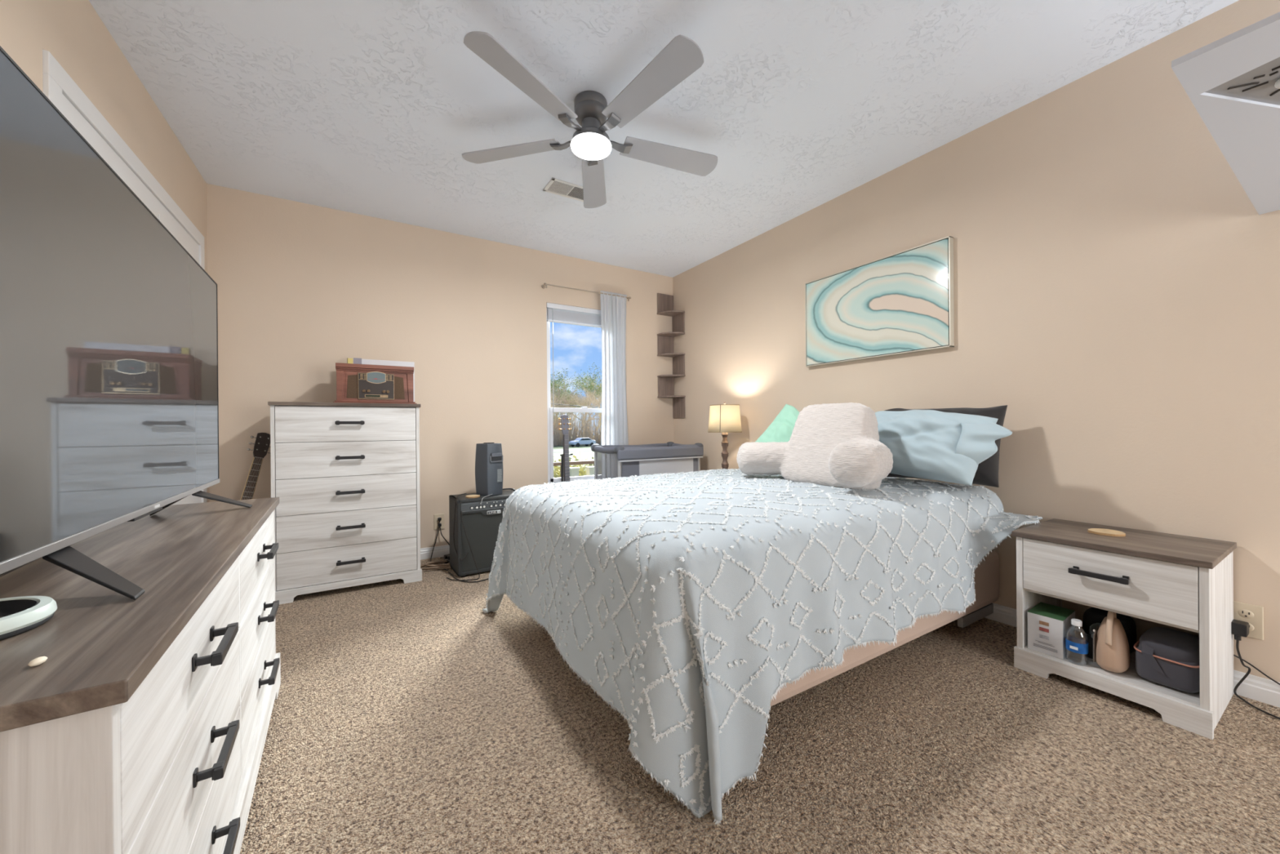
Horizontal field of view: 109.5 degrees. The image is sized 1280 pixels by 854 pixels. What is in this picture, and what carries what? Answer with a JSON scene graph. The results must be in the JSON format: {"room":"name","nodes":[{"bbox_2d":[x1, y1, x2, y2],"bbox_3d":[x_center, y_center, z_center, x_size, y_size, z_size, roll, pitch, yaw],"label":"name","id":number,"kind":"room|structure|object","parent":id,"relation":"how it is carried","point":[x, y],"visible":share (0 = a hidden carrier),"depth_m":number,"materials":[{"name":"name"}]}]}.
{"room":"bedroom","nodes":[
{"label":"bedroom","id":0,"kind":"room"},
{"bbox_2d":[0,0,209,502],"bbox_3d":[-1.061,-0.249,0.072,0.140,2.440,6.107,-1,0,-31],"label":"wall","id":1,"kind":"structure","parent":0,"point":[73,32],"depth_m":1.64,"materials":[{"name":"beige paint"}]},
{"bbox_2d":[42,49,206,502],"bbox_3d":[-2.147,-0.065,1.972,0.042,2.082,1.520,-1,0,-31],"label":"trim","id":2,"kind":"structure","parent":1,"relation":"attached to","point":[56,82],"depth_m":1.62,"materials":[{"name":"white paint"}]},
{"bbox_2d":[62,93,201,505],"bbox_3d":[-2.148,-0.034,1.971,0.037,2.001,1.382,-1,0,-31],"label":"door","id":3,"kind":"structure","parent":1,"relation":"in","point":[69,111],"depth_m":1.83,"materials":[{"name":"white paint"}]},
{"bbox_2d":[206,183,674,548],"bbox_3d":[-1.164,-0.254,3.668,3.709,2.440,0.140,-1,0,-31],"label":"wall","id":4,"kind":"structure","parent":0,"point":[304,289],"depth_m":3.32,"materials":[{"name":"beige paint"}]},
{"bbox_2d":[420,544,449,559],"bbox_3d":[-1.115,0.925,3.604,3.399,0.080,0.014,-1,0,-31],"label":"baseboard","id":5,"kind":"structure","parent":4,"relation":"attached to","point":[438,551],"depth_m":3.35,"materials":[{"name":"white paint"}]},
{"bbox_2d":[434,513,444,529],"bbox_3d":[-1.497,0.707,3.373,0.072,0.116,0.010,-1,0,-31],"label":"wall outlet","id":6,"kind":"object","parent":4,"relation":"attached to","point":[442,515],"visible":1,"depth_m":3.37,"materials":[{"name":"beige plastic"}]},
{"bbox_2d":[430,516,448,570],"bbox_3d":[-1.422,0.819,3.184,0.092,0.296,0.391,-1,0,-31],"label":"plug","id":7,"kind":"object","parent":4,"relation":"attached to","point":[439,519],"visible":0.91,"depth_m":3.32,"materials":[{"name":"black plastic"}]},
{"bbox_2d":[437,523,449,545],"bbox_3d":[-1.397,0.838,3.326,0.221,0.247,0.049,0,0,25],"label":"plug","id":8,"kind":"object","parent":4,"relation":"attached to","point":[440,524],"visible":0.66,"depth_m":3.35,"materials":[{"name":"black plastic"}]},
{"bbox_2d":[546,308,601,483],"bbox_3d":[-0.508,-0.268,4.067,0.728,1.576,0.063,-1,0,-31],"label":"window","id":9,"kind":"structure","parent":4,"relation":"in","point":[584,409],"depth_m":3.88,"materials":[{"name":"white plastic"}]},
{"bbox_2d":[546,302,601,412],"bbox_3d":[-0.485,-0.590,4.024,0.718,0.930,0.034,-1,0,-31],"label":"window blind","id":10,"kind":"object","parent":9,"relation":"attached to","point":[553,315],"visible":0.68,"depth_m":3.94,"materials":[{"name":"white plastic"}]},
{"bbox_2d":[542,282,631,301],"bbox_3d":[-0.455,-1.175,3.971,0.833,0.046,0.085,-1,0,-31],"label":"curtain rod","id":11,"kind":"object","parent":4,"relation":"attached to","point":[544,283],"visible":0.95,"depth_m":3.89,"materials":[{"name":"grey metal"}]},
{"bbox_2d":[600,290,628,479],"bbox_3d":[-0.222,-0.283,4.072,0.284,1.850,0.060,-1,0,-31],"label":"curtain","id":12,"kind":"object","parent":11,"relation":"hanging from","point":[613,308],"visible":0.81,"depth_m":4.05,"materials":[{"name":"white fabric"}]},
{"bbox_2d":[657,293,685,417],"bbox_3d":[0.300,-0.695,4.366,0.194,1.215,0.194,-1,0,-31],"label":"corner shelf","id":13,"kind":"object","parent":4,"relation":"attached to","point":[664,302],"visible":1,"depth_m":4.41,"materials":[{"name":"brown wood"}]},
{"bbox_2d":[88,0,1239,277],"bbox_3d":[0.416,-1.533,1.059,3.709,0.100,6.247,-1,0,-31],"label":"ceiling","id":14,"kind":"structure","parent":0,"point":[370,108],"depth_m":1.99,"materials":[{"name":"white paint"}]},
{"bbox_2d":[542,177,583,201],"bbox_3d":[-0.434,-1.475,2.826,0.300,0.007,0.165,-1,0,-31],"label":"ceiling vent","id":15,"kind":"object","parent":14,"relation":"in","point":[556,186],"visible":0.7,"depth_m":2.81,"materials":[{"name":"white metal"}]},
{"bbox_2d":[462,31,717,208],"bbox_3d":[-0.186,-1.369,2.049,1.237,0.220,1.235,-1,0,-31],"label":"ceiling fan","id":16,"kind":"object","parent":14,"relation":"hanging from","point":[682,56],"visible":1,"depth_m":1.97,"materials":[{"name":"grey metal"}]},
{"bbox_2d":[240,556,1279,853],"bbox_3d":[0.436,1.007,1.063,3.709,0.100,6.247,-1,0,-31],"label":"floor","id":17,"kind":"structure","parent":0,"point":[412,717],"depth_m":1.30,"materials":[{"name":"brown carpet"}]},
{"bbox_2d":[0,497,280,853],"bbox_3d":[-1.108,0.617,0.983,0.437,0.705,1.503,-1,0,-34],"label":"dresser","id":18,"kind":"object","parent":17,"relation":"on","point":[143,726],"visible":1,"depth_m":0.65,"materials":[{"name":"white wood"}]},
{"bbox_2d":[0,595,57,639],"bbox_3d":[-0.853,0.250,0.568,0.148,0.026,0.148,-1,0,-31],"label":"puck","id":19,"kind":"object","parent":18,"relation":"on","point":[18,615],"visible":1,"depth_m":0.59,"materials":[{"name":"white plastic"}]},
{"bbox_2d":[27,656,47,666],"bbox_3d":[-0.664,0.258,0.498,0.012,0.007,0.019,-1,0,-31],"label":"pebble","id":20,"kind":"object","parent":18,"relation":"on","point":[41,660],"visible":1,"depth_m":0.49,"materials":[{"name":"beige stone"}]},
{"bbox_2d":[0,45,252,599],"bbox_3d":[-1.127,-0.115,1.033,0.230,0.756,1.228,-1,0,-33],"label":"television","id":21,"kind":"object","parent":18,"relation":"on","point":[109,392],"visible":1,"depth_m":0.77,"materials":[{"name":"black plastic"}]},
{"bbox_2d":[240,432,270,499],"bbox_3d":[-2.344,0.522,2.622,0.230,0.974,0.491,0,0,24],"label":"acoustic guitar","id":22,"kind":"object","parent":17,"relation":"on","point":[262,442],"visible":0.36,"depth_m":2.75,"materials":[{"name":"brown wood"}]},
{"bbox_2d":[267,401,422,604],"bbox_3d":[-1.797,0.416,2.817,0.751,1.113,0.437,-1,0,-31],"label":"dresser","id":23,"kind":"object","parent":17,"relation":"on","point":[345,476],"visible":0.99,"depth_m":2.64,"materials":[{"name":"white wood"}]},
{"bbox_2d":[346,358,352,363],"bbox_3d":[-1.895,-0.294,2.957,0.031,0.308,0.020,-1,0,-31],"label":"card","id":24,"kind":"object","parent":23,"relation":"on","point":[348,360],"visible":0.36,"depth_m":2.95,"materials":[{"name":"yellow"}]},
{"bbox_2d":[353,357,361,364],"bbox_3d":[-1.861,-0.297,2.983,0.046,0.312,0.030,-1,0,-31],"label":"booklet","id":25,"kind":"object","parent":23,"relation":"on","point":[356,361],"visible":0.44,"depth_m":2.97,"materials":[{"name":"grey paper"}]},
{"bbox_2d":[333,362,417,404],"bbox_3d":[-1.699,-0.263,2.910,0.448,0.242,0.272,-1,0,-31],"label":"record player","id":26,"kind":"object","parent":23,"relation":"on","point":[355,383],"visible":0.99,"depth_m":2.79},
{"bbox_2d":[346,374,357,398],"bbox_3d":[-1.745,-0.247,2.740,0.056,0.143,0.004,-1,0,-31],"label":"speaker grille","id":27,"kind":"object","parent":26,"relation":"attached to","point":[352,380],"depth_m":2.74,"materials":[{"name":"brown fabric"}]},
{"bbox_2d":[394,376,404,399],"bbox_3d":[-1.527,-0.249,2.873,0.056,0.143,0.004,-1,0,-31],"label":"speaker grille","id":28,"kind":"object","parent":26,"relation":"attached to","point":[399,381],"depth_m":2.87,"materials":[{"name":"brown fabric"}]},
{"bbox_2d":[361,359,414,401],"bbox_3d":[-1.714,-0.297,3.085,0.315,0.310,0.022,-1,0,-31],"label":"board","id":29,"kind":"object","parent":23,"relation":"on","point":[371,362],"visible":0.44,"depth_m":3.09,"materials":[{"name":"white"}]},
{"bbox_2d":[420,557,451,569],"bbox_3d":[-1.388,0.949,3.138,0.344,0.033,0.206,-1,0,-31],"label":"cable coil","id":30,"kind":"object","parent":17,"relation":"on","point":[431,565],"visible":0.69,"depth_m":3.08,"materials":[{"name":"brown"}]},
{"bbox_2d":[440,553,449,563],"bbox_3d":[-1.355,0.940,3.224,0.180,0.055,0.060,0,0,41],"label":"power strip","id":31,"kind":"object","parent":17,"relation":"on","point":[446,556],"visible":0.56,"depth_m":3.22,"materials":[{"name":"black plastic"}]},
{"bbox_2d":[446,511,479,580],"bbox_3d":[-1.128,0.751,2.861,0.210,0.430,0.056,0,0,-5],"label":"cable","id":32,"kind":"object","parent":17,"relation":"on","point":[461,511],"visible":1,"depth_m":2.88,"materials":[{"name":"black rubber"}]},
{"bbox_2d":[448,571,488,582],"bbox_3d":[-1.064,0.959,2.904,0.402,0.009,0.211,0,0,-3],"label":"cable","id":33,"kind":"object","parent":17,"relation":"on","point":[448,571],"visible":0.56,"depth_m":2.83,"materials":[{"name":"black rubber"}]},
{"bbox_2d":[448,488,515,577],"bbox_3d":[-1.038,0.699,3.113,0.492,0.534,0.288,-1,0,-34],"label":"amplifier","id":34,"kind":"object","parent":17,"relation":"on","point":[481,522],"visible":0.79,"depth_m":2.97,"materials":[{"name":"grey plastic"}]},
{"bbox_2d":[465,494,479,497],"bbox_3d":[-1.113,0.462,3.014,0.091,0.008,0.091,-1,0,-31],"label":"wooden coaster","id":35,"kind":"object","parent":34,"relation":"on","point":[468,495],"visible":1,"depth_m":3.00,"materials":[{"name":"brown wood"}]},
{"bbox_2d":[461,511,502,572],"bbox_3d":[-0.973,0.744,3.026,0.426,0.374,0.006,-1,0,-34],"label":"grille","id":36,"kind":"object","parent":34,"relation":"attached to","point":[482,528],"depth_m":2.97,"materials":[{"name":"grey fabric"}]},
{"bbox_2d":[475,442,502,496],"bbox_3d":[-1.037,0.286,3.120,0.162,0.358,0.132,0,0,35],"label":"speaker","id":37,"kind":"object","parent":34,"relation":"on","point":[489,457],"visible":0.97,"depth_m":3.07},
{"bbox_2d":[560,453,573,481],"bbox_3d":[-0.653,0.588,3.720,0.255,0.744,0.243,-1,0,-43],"label":"guitar stand","id":38,"kind":"object","parent":17,"relation":"on","point":[561,455],"visible":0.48,"depth_m":3.69,"materials":[{"name":"black metal"}]},
{"bbox_2d":[558,414,571,481],"bbox_3d":[-0.593,0.402,3.654,0.320,1.009,0.063,-1,0,-43],"label":"electric guitar","id":39,"kind":"object","parent":38,"relation":"on","point":[565,424],"visible":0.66,"depth_m":3.65,"materials":[{"name":"grey wood"}]},
{"bbox_2d":[591,441,703,479],"bbox_3d":[0.067,0.548,3.892,0.860,0.814,0.501,-1,0,-31],"label":"playard","id":40,"kind":"object","parent":17,"relation":"on","point":[657,458],"visible":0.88,"depth_m":3.69,"materials":[{"name":"grey fabric"}]},
{"bbox_2d":[770,550,999,706],"bbox_3d":[0.536,0.642,2.275,1.925,0.625,1.440,-1,0,-31],"label":"bed","id":41,"kind":"object","parent":17,"relation":"on","point":[986,577],"visible":0.09,"depth_m":1.78,"materials":[{"name":"beige fabric"}]},
{"bbox_2d":[482,468,1042,824],"bbox_3d":[0.464,0.606,2.186,2.028,0.708,1.754,-1,0,-31],"label":"comforter","id":42,"kind":"object","parent":41,"relation":"on","point":[686,602],"visible":0.89,"depth_m":1.40,"materials":[{"name":"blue fabric"}]},
{"bbox_2d":[736,402,893,489],"bbox_3d":[0.834,0.096,2.186,0.400,0.422,0.808,-1,0,-31],"label":"backrest cushion","id":43,"kind":"object","parent":42,"relation":"on","point":[837,445],"visible":0.91,"depth_m":2.10,"materials":[{"name":"white fabric"}]},
{"bbox_2d":[875,409,1012,485],"bbox_3d":[1.312,0.078,2.085,0.295,0.323,0.638,0,0,-24],"label":"pillow","id":44,"kind":"object","parent":42,"relation":"on","point":[926,444],"visible":0.77,"depth_m":1.95,"materials":[{"name":"blue fabric"}]},
{"bbox_2d":[884,404,1007,487],"bbox_3d":[1.466,0.082,2.247,0.284,0.368,0.557,-1,0,-39],"label":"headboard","id":45,"kind":"object","parent":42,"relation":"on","point":[987,472],"visible":0.2,"depth_m":2.04,"materials":[{"name":"grey fabric"}]},
{"bbox_2d":[755,404,799,442],"bbox_3d":[0.927,0.092,2.709,0.238,0.474,0.515,-1,0,-41],"label":"pillow","id":46,"kind":"object","parent":41,"relation":"on","point":[780,429],"visible":0.26,"depth_m":2.74,"materials":[{"name":"green fabric"}]},
{"bbox_2d":[1011,518,1236,739],"bbox_3d":[1.776,0.677,1.683,0.462,0.537,0.496,-1,0,-31],"label":"nightstand","id":47,"kind":"object","parent":17,"relation":"on","point":[1184,584],"visible":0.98,"depth_m":1.54,"materials":[{"name":"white wood"}]},
{"bbox_2d":[1027,602,1075,658],"bbox_3d":[1.606,0.790,1.766,0.161,0.144,0.104,-1,0,-34],"label":"product box","id":48,"kind":"object","parent":47,"relation":"on","point":[1048,624],"visible":0.98,"depth_m":1.73,"materials":[{"name":"grey cardboard"}]},
{"bbox_2d":[1039,634,1048,639],"bbox_3d":[1.539,0.800,1.722,0.001,0.013,0.028,-1,0,-34],"label":"picture","id":49,"kind":"object","parent":48,"relation":"on","point":[1042,636],"depth_m":1.72},
{"bbox_2d":[1039,626,1048,632],"bbox_3d":[1.539,0.772,1.722,0.001,0.013,0.028,-1,0,-34],"label":"picture","id":50,"kind":"object","parent":48,"relation":"on","point":[1042,628],"depth_m":1.72},
{"bbox_2d":[1039,620,1048,626],"bbox_3d":[1.538,0.748,1.722,0.001,0.013,0.028,-1,0,-34],"label":"picture","id":51,"kind":"object","parent":48,"relation":"on","point":[1041,622],"depth_m":1.72},
{"bbox_2d":[1033,640,1057,652],"bbox_3d":[1.541,0.833,1.720,0.001,0.023,0.070,-1,0,-35],"label":"print","id":52,"kind":"object","parent":48,"relation":"attached to","point":[1036,640],"depth_m":1.72},
{"bbox_2d":[1065,618,1088,665],"bbox_3d":[1.599,0.784,1.656,0.061,0.155,0.060,-1,0,-31],"label":"water bottle","id":53,"kind":"object","parent":47,"relation":"on","point":[1074,644],"visible":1,"depth_m":1.65,"materials":[{"name":"clear plastic"}]},
{"bbox_2d":[1084,629,1093,658],"bbox_3d":[1.710,0.817,1.683,0.060,0.088,0.070,-1,0,-31],"label":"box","id":54,"kind":"object","parent":47,"relation":"on","point":[1090,640],"visible":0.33,"depth_m":1.68,"materials":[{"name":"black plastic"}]},
{"bbox_2d":[1089,622,1101,638],"bbox_3d":[1.710,0.760,1.683,0.076,0.047,0.053,-1,0,-31],"label":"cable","id":55,"kind":"object","parent":54,"relation":"on","point":[1093,626],"visible":0.34,"depth_m":1.70,"materials":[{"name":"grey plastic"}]},
{"bbox_2d":[1087,528,1125,536],"bbox_3d":[1.792,0.404,1.736,0.101,0.008,0.101,-1,0,-31],"label":"wooden coaster","id":56,"kind":"object","parent":47,"relation":"on","point":[1095,531],"visible":1,"depth_m":1.72,"materials":[{"name":"brown wood"}]},
{"bbox_2d":[1082,607,1136,653],"bbox_3d":[1.811,0.785,1.747,0.090,0.150,0.140,-1,0,-31],"label":"pouch","id":57,"kind":"object","parent":47,"relation":"on","point":[1091,615],"visible":0.41,"depth_m":1.72,"materials":[{"name":"black fabric"}]},
{"bbox_2d":[1093,610,1129,672],"bbox_3d":[1.687,0.755,1.618,0.161,0.212,0.087,-1,0,-39],"label":"bag","id":58,"kind":"object","parent":47,"relation":"on","point":[1111,650],"visible":0.99,"depth_m":1.58,"materials":[{"name":"beige leather"}]},
{"bbox_2d":[1023,626,1199,706],"bbox_3d":[1.796,0.868,1.693,0.420,0.015,0.438,-1,0,-31],"label":"shelf","id":59,"kind":"object","parent":47,"relation":"attached to","point":[1129,681],"depth_m":1.57,"materials":[{"name":"white wood"}]},
{"bbox_2d":[1133,626,1199,693],"bbox_3d":[1.821,0.786,1.546,0.248,0.148,0.156,-1,0,-31],"label":"case","id":60,"kind":"object","parent":47,"relation":"on","point":[1166,656],"visible":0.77,"depth_m":1.49,"materials":[{"name":"grey fabric"}]},
{"bbox_3d":[0.595,0.683,3.618,0.462,0.537,0.496,-1,0,-31],"label":"nightstand","id":61,"kind":"object","parent":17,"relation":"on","visible":0},
{"bbox_2d":[707,401,742,468],"bbox_3d":[0.662,0.110,3.525,0.261,0.609,0.261,-1,0,-31],"label":"table lamp","id":62,"kind":"object","parent":61,"relation":"on","point":[724,419],"visible":0.86,"depth_m":3.43,"materials":[{"name":"beige fabric"}]},
{"bbox_2d":[672,0,1279,682],"bbox_3d":[1.986,-0.277,1.931,0.140,2.440,6.107,-1,0,-31],"label":"wall","id":63,"kind":"structure","parent":0,"point":[1117,282],"depth_m":1.94,"materials":[{"name":"beige paint"}]},
{"bbox_2d":[804,235,954,367],"bbox_3d":[1.386,-0.701,2.733,0.040,0.572,0.900,-1,0,-31],"label":"framed art","id":64,"kind":"object","parent":63,"relation":"attached to","point":[903,302],"visible":1,"depth_m":2.64,"materials":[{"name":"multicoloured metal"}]},
{"bbox_2d":[984,602,1279,707],"bbox_3d":[1.893,0.904,1.953,0.014,0.080,5.967,-1,0,-31],"label":"baseboard","id":65,"kind":"structure","parent":63,"relation":"attached to","point":[1260,689],"depth_m":1.57,"materials":[{"name":"white paint"}]},
{"bbox_2d":[1171,12,1279,214],"bbox_3d":[1.762,-0.783,0.958,1.246,0.140,0.637,-1,0,-31],"label":"wall shelf","id":66,"kind":"object","parent":63,"relation":"attached to","point":[1233,81],"visible":1,"depth_m":1.00,"materials":[{"name":"white wood"}]},
{"bbox_2d":[1233,600,1263,639],"bbox_3d":[2.119,0.675,1.581,0.010,0.116,0.072,-1,0,-31],"label":"wall outlet","id":67,"kind":"object","parent":63,"relation":"attached to","point":[1251,614],"visible":0.66,"depth_m":1.57,"materials":[{"name":"beige plastic"}]},
{"bbox_2d":[1238,608,1253,617],"bbox_3d":[2.118,0.653,1.581,0.007,0.030,0.034,-1,0,-30],"label":"socket","id":68,"kind":"object","parent":67,"relation":"attached to","point":[1242,613],"depth_m":1.58,"materials":[{"name":"beige plastic"}]},
{"bbox_2d":[1248,622,1253,631],"bbox_3d":[2.119,0.697,1.581,0.007,0.030,0.034,-1,0,-30],"label":"socket","id":69,"kind":"object","parent":67,"relation":"attached to","point":[1251,624],"depth_m":1.57,"materials":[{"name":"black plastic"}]},
{"bbox_2d":[1231,618,1279,719],"bbox_3d":[2.085,0.810,1.493,0.062,0.262,0.228,0,0,2],"label":"adapter","id":70,"kind":"object","parent":67,"relation":"attached to","point":[1240,628],"visible":0.95,"depth_m":1.56,"materials":[{"name":"black plastic"}]},
{"bbox_2d":[1233,653,1279,684],"bbox_3d":[2.111,0.833,1.578,0.014,0.184,0.402,-1,0,-31],"label":"cable","id":71,"kind":"object","parent":63,"relation":"attached to","point":[1255,668],"visible":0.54,"depth_m":1.55,"materials":[{"name":"black rubber"}]},
{"label":"outside","id":72,"kind":"structure","parent":0,"visible":0},
{"bbox_2d":[553,435,601,471],"bbox_3d":[-4.418,3.345,93.699,150.000,0.200,155.400,-1,0,-31],"label":"ground","id":73,"kind":"structure","parent":72,"point":[588,455],"depth_m":54.78,"materials":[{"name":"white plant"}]},
{"bbox_2d":[550,391,577,428],"bbox_3d":[-15.329,-2.120,81.371,9.552,10.971,8.990,-1,0,-31],"label":"tree","id":74,"kind":"object","parent":73,"relation":"on","point":[563,397],"visible":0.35,"depth_m":82.10,"materials":[{"name":"beige plant"}]},
{"bbox_2d":[550,383,581,438],"bbox_3d":[-15.479,-2.646,88.969,7.544,11.992,8.479,-1,0,-31],"label":"tree","id":75,"kind":"object","parent":73,"relation":"on","point":[563,384],"visible":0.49,"depth_m":88.53,"materials":[{"name":"beige plant"}]},
{"bbox_2d":[552,386,582,427],"bbox_3d":[-17.920,-3.505,109.383,12.732,13.682,13.192,-1,0,-31],"label":"tree","id":76,"kind":"object","parent":73,"relation":"on","point":[562,386],"visible":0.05,"depth_m":109.17,"materials":[{"name":"green plant"}]},
{"bbox_2d":[550,368,586,431],"bbox_3d":[-18.978,-4.924,99.498,12.890,16.627,16.139,-1,0,-31],"label":"tree","id":77,"kind":"object","parent":73,"relation":"on","point":[558,381],"visible":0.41,"depth_m":98.00,"materials":[{"name":"green plant"}]},
{"bbox_2d":[551,403,596,407],"bbox_3d":[-4.700,-0.291,55.704,30.280,7.200,0.280,-1,0,-31],"label":"utility pole","id":78,"kind":"object","parent":73,"relation":"on","point":[551,403],"visible":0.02,"depth_m":53.76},
{"bbox_2d":[569,466,579,476],"bbox_3d":[-1.508,2.143,10.319,0.220,2.430,0.220,-1,0,-31],"label":"gate post","id":79,"kind":"object","parent":73,"relation":"on","point":[574,471],"visible":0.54,"depth_m":10.24,"materials":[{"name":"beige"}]},
{"bbox_2d":[553,412,601,446],"bbox_3d":[-5.758,0.028,86.607,46.458,6.523,5.778,-1,0,-31],"label":"thicket","id":80,"kind":"object","parent":73,"relation":"on","point":[576,433],"visible":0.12,"depth_m":82.52,"materials":[{"name":"beige plant"}]},
{"bbox_2d":[553,455,601,477],"bbox_3d":[-1.331,2.183,19.663,11.144,2.325,4.043,-1,0,-31],"label":"thicket","id":81,"kind":"object","parent":73,"relation":"on","point":[582,472],"visible":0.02,"depth_m":18.46,"materials":[{"name":"green plant"}]},
{"bbox_2d":[553,459,601,475],"bbox_3d":[-1.300,2.109,11.570,4.600,2.490,0.120,-1,0,-31],"label":"fence","id":82,"kind":"object","parent":73,"relation":"on","point":[584,462],"visible":0.07,"depth_m":11.40,"materials":[{"name":"brown wood"}]},
{"bbox_2d":[554,388,600,424],"bbox_3d":[-12.415,-2.627,91.353,14.597,11.924,10.083,-1,0,-31],"label":"tree","id":83,"kind":"object","parent":73,"relation":"on","point":[586,388],"visible":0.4,"depth_m":92.13,"materials":[{"name":"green plant"}]},
{"bbox_2d":[561,387,601,436],"bbox_3d":[-10.242,-2.172,85.521,8.434,10.975,8.242,-1,0,-31],"label":"tree","id":84,"kind":"object","parent":73,"relation":"on","point":[583,400],"visible":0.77,"depth_m":85.60,"materials":[{"name":"beige plant"}]},
{"bbox_2d":[568,437,595,446],"bbox_3d":[-9.875,2.575,77.488,4.490,1.480,1.760,-1,0,-39],"label":"car","id":85,"kind":"object","parent":73,"relation":"on","point":[579,441],"visible":0.86,"depth_m":76.77,"materials":[{"name":"white paint"}]},
{"bbox_2d":[571,362,601,431],"bbox_3d":[-9.930,-5.733,106.622,12.187,18.114,14.292,-1,0,-31],"label":"tree","id":86,"kind":"object","parent":73,"relation":"on","point":[591,386],"visible":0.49,"depth_m":104.98,"materials":[{"name":"green plant"}]},
{"bbox_2d":[585,466,594,475],"bbox_3d":[-1.124,2.139,10.553,0.220,2.430,0.220,-1,0,-31],"label":"gate post","id":87,"kind":"object","parent":73,"relation":"on","point":[589,469],"visible":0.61,"depth_m":10.46,"materials":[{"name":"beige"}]},
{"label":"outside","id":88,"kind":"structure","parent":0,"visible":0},
{"bbox_2d":[553,448,591,452],"bbox_3d":[6.934,3.170,75.089,150.000,0.030,7.000,-1,0,-31],"label":"road","id":89,"kind":"structure","parent":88,"point":[575,449],"depth_m":64.28,"materials":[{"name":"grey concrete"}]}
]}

